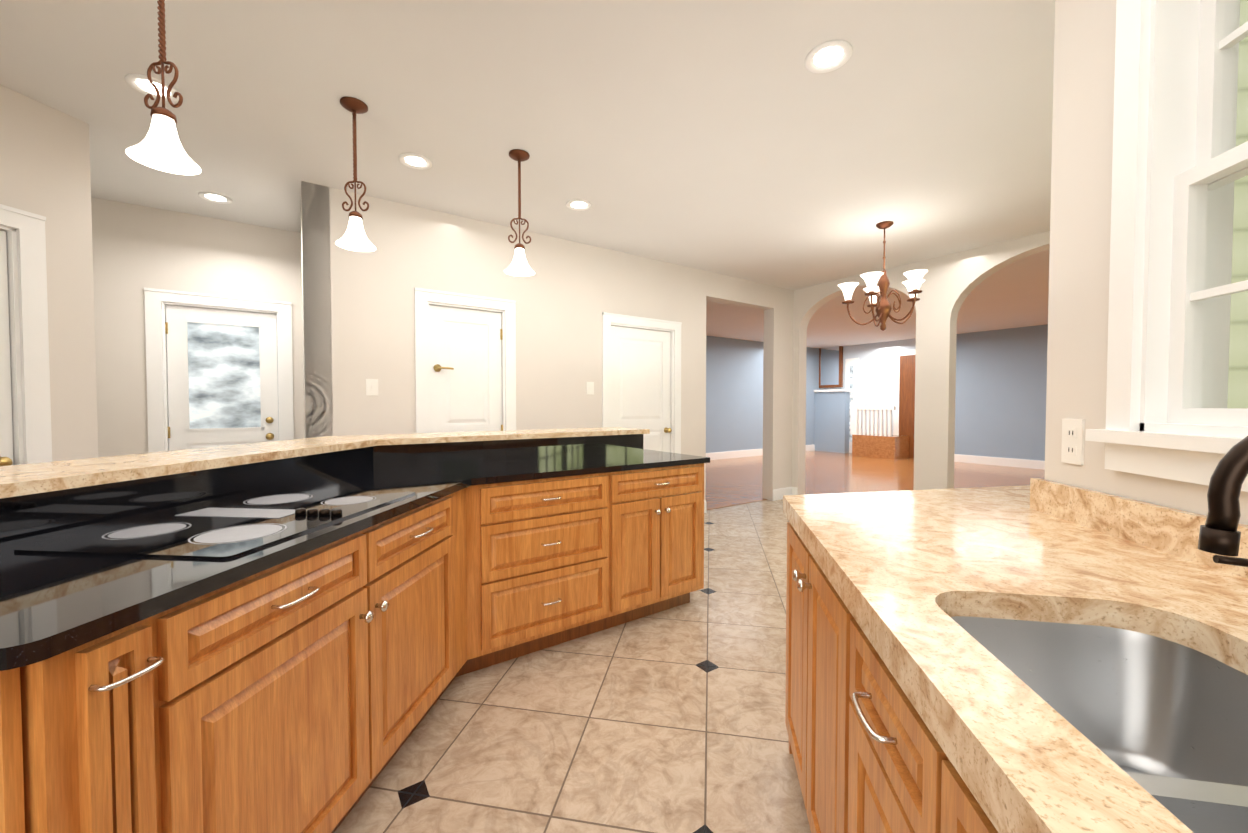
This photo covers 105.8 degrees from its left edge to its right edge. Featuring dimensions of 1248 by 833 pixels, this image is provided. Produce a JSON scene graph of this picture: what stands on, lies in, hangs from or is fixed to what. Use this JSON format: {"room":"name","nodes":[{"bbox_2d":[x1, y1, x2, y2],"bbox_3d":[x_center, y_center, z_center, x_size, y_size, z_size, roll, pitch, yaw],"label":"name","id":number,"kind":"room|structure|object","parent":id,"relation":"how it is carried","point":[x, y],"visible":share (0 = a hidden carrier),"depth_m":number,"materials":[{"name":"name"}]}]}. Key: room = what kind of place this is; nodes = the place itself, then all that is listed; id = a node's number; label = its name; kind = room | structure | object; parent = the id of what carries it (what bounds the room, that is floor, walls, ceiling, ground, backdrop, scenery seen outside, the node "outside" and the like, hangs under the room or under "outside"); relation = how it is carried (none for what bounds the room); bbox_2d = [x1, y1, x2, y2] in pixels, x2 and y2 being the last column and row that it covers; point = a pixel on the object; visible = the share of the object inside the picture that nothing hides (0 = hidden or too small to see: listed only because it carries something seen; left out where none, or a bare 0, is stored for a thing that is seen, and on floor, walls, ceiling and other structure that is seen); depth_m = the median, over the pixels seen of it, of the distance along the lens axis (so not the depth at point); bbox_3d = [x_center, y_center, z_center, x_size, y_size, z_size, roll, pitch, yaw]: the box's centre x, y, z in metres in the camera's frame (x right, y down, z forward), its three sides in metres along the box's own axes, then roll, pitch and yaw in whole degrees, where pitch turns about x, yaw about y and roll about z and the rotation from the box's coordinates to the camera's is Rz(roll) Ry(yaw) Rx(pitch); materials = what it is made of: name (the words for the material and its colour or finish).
{"room":"kitchen","nodes":[
{"label":"kitchen","id":0,"kind":"room"},
{"bbox_2d":[0,84,97,465],"bbox_3d":[-3.404,-0.138,0.037,0.200,2.740,5.180,0,1,10],"label":"wall","id":1,"kind":"structure","parent":0,"point":[48,402],"depth_m":2.33,"materials":[{"name":"beige paint"}]},
{"bbox_2d":[91,197,303,456],"bbox_3d":[-3.807,-0.227,3.575,2.422,2.740,0.202,-1,2,-35],"label":"wall","id":2,"kind":"structure","parent":0,"point":[194,336],"depth_m":3.76,"materials":[{"name":"beige paint"}]},
{"bbox_2d":[301,181,332,437],"bbox_3d":[-2.445,-0.231,3.734,0.175,2.740,1.167,-1,2,-35],"label":"wall","id":3,"kind":"structure","parent":0,"point":[317,333],"depth_m":3.25,"materials":[{"name":"beige paint"}]},
{"bbox_2d":[0,0,1054,347],"bbox_3d":[3.199,-1.717,5.569,23.000,0.160,21.000,0,1,10],"label":"ceiling","id":4,"kind":"structure","parent":0,"point":[792,144],"depth_m":2.50,"materials":[{"name":"paint"}]},
{"bbox_2d":[126,0,200,174],"bbox_3d":[-1.518,-1.194,1.551,0.179,0.705,0.179,0,1,10],"label":"pendant light","id":5,"kind":"object","parent":4,"relation":"hanging from","point":[159,147],"visible":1,"depth_m":1.55,"materials":[{"name":"white glass"}]},
{"bbox_2d":[336,96,375,251],"bbox_3d":[-1.356,-1.215,2.379,0.179,0.705,0.179,0,1,10],"label":"pendant light","id":6,"kind":"object","parent":4,"relation":"hanging from","point":[354,238],"visible":1,"depth_m":2.37,"materials":[{"name":"white glass"}]},
{"bbox_2d":[505,149,534,275],"bbox_3d":[-0.632,-1.227,2.854,0.179,0.705,0.179,0,1,10],"label":"pendant light","id":7,"kind":"object","parent":4,"relation":"hanging from","point":[519,266],"visible":1,"depth_m":2.84,"materials":[{"name":"white glass"}]},
{"bbox_2d":[838,221,927,330],"bbox_3d":[2.179,-1.162,3.970,0.681,0.890,0.658,0,1,10],"label":"chandelier","id":8,"kind":"object","parent":4,"relation":"hanging from","point":[912,283],"visible":1,"depth_m":3.92,"materials":[{"name":"brown metal"}]},
{"bbox_2d":[301,181,793,512],"bbox_3d":[0.064,-0.258,4.828,5.517,2.740,0.202,-1,2,-35],"label":"wall","id":9,"kind":"structure","parent":0,"point":[442,322],"depth_m":4.03,"materials":[{"name":"beige paint"}]},
{"bbox_2d":[334,499,810,832],"bbox_3d":[3.199,1.152,5.641,23.000,0.120,21.000,0,1,10],"label":"floor","id":10,"kind":"structure","parent":0,"point":[671,720],"depth_m":1.78,"materials":[{"name":"tile"}]},
{"bbox_2d":[0,431,707,832],"bbox_3d":[-0.571,0.668,2.086,1.797,1.025,3.051,0,1,10],"label":"kitchen island","id":11,"kind":"object","parent":10,"relation":"on","point":[296,635],"depth_m":1.19,"materials":[{"name":"brown wood"}]},
{"bbox_2d":[0,427,649,630],"bbox_3d":[-0.887,0.137,2.217,1.684,0.031,3.304,0,1,10],"label":"island countertop","id":12,"kind":"structure","parent":11,"relation":"on","point":[207,536],"depth_m":1.30,"materials":[{"name":"stone"}]},
{"bbox_2d":[696,457,709,589],"bbox_3d":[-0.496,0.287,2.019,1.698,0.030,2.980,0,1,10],"label":"panel","id":13,"kind":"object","parent":11,"relation":"on","point":[699,582],"depth_m":2.87,"materials":[{"name":"brown wood"}]},
{"bbox_2d":[783,436,1247,832],"bbox_3d":[0.697,0.633,-0.508,1.110,1.225,5.130,0,1,10],"label":"kitchen counter","id":14,"kind":"object","parent":10,"relation":"on","point":[1037,655],"depth_m":0.78,"materials":[{"name":"beige stone"}]},
{"bbox_2d":[814,349,915,457],"bbox_3d":[5.915,-0.533,11.681,2.102,2.947,1.897,0,1,10],"label":"wall","id":15,"kind":"structure","parent":0,"point":[832,415],"depth_m":11.93,"materials":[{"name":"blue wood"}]},
{"bbox_2d":[819,346,842,387],"bbox_3d":[5.435,-1.422,12.447,0.070,1.321,0.677,-1,2,-35],"label":"mirror","id":16,"kind":"object","parent":15,"relation":"attached to","point":[830,367],"visible":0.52,"depth_m":12.40,"materials":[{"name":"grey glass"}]},
{"bbox_2d":[705,451,1044,509],"bbox_3d":[4.317,1.037,7.724,12.230,0.006,18.000,-1,2,-35],"label":"floor","id":17,"kind":"structure","parent":0,"point":[733,481],"depth_m":8.06,"materials":[{"name":"brown wood"}]},
{"bbox_2d":[850,400,908,459],"bbox_3d":[6.015,0.288,11.112,0.680,1.333,1.032,-1,2,-35],"label":"stair railing","id":18,"kind":"object","parent":17,"relation":"on","point":[881,445],"visible":0.98,"depth_m":10.89,"materials":[{"name":"brown wood"}]},
{"bbox_2d":[706,324,1047,469],"bbox_3d":[5.420,-0.349,8.440,16.247,2.740,10.677,0,1,10],"label":"wall","id":19,"kind":"structure","parent":0,"point":[1000,398],"depth_m":10.02,"materials":[{"name":"blue paint"}]},
{"bbox_2d":[792,231,1049,494],"bbox_3d":[3.727,-0.243,4.222,0.175,2.740,5.360,-1,2,-35],"label":"wall","id":20,"kind":"structure","parent":0,"point":[950,283],"depth_m":4.87,"materials":[{"name":"beige paint"}]},
{"bbox_2d":[1044,0,1247,524],"bbox_3d":[0.920,-0.116,-0.863,0.210,2.740,4.650,0,1,10],"label":"wall","id":21,"kind":"structure","parent":0,"point":[1149,166],"depth_m":1.11,"materials":[{"name":"beige paint"}]},
{"label":"outside","id":22,"kind":"structure","parent":0,"visible":0},
{"bbox_2d":[1227,0,1247,407],"bbox_3d":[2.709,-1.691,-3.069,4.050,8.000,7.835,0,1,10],"label":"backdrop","id":23,"kind":"structure","parent":22,"point":[1242,274],"depth_m":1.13,"materials":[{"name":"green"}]}
]}

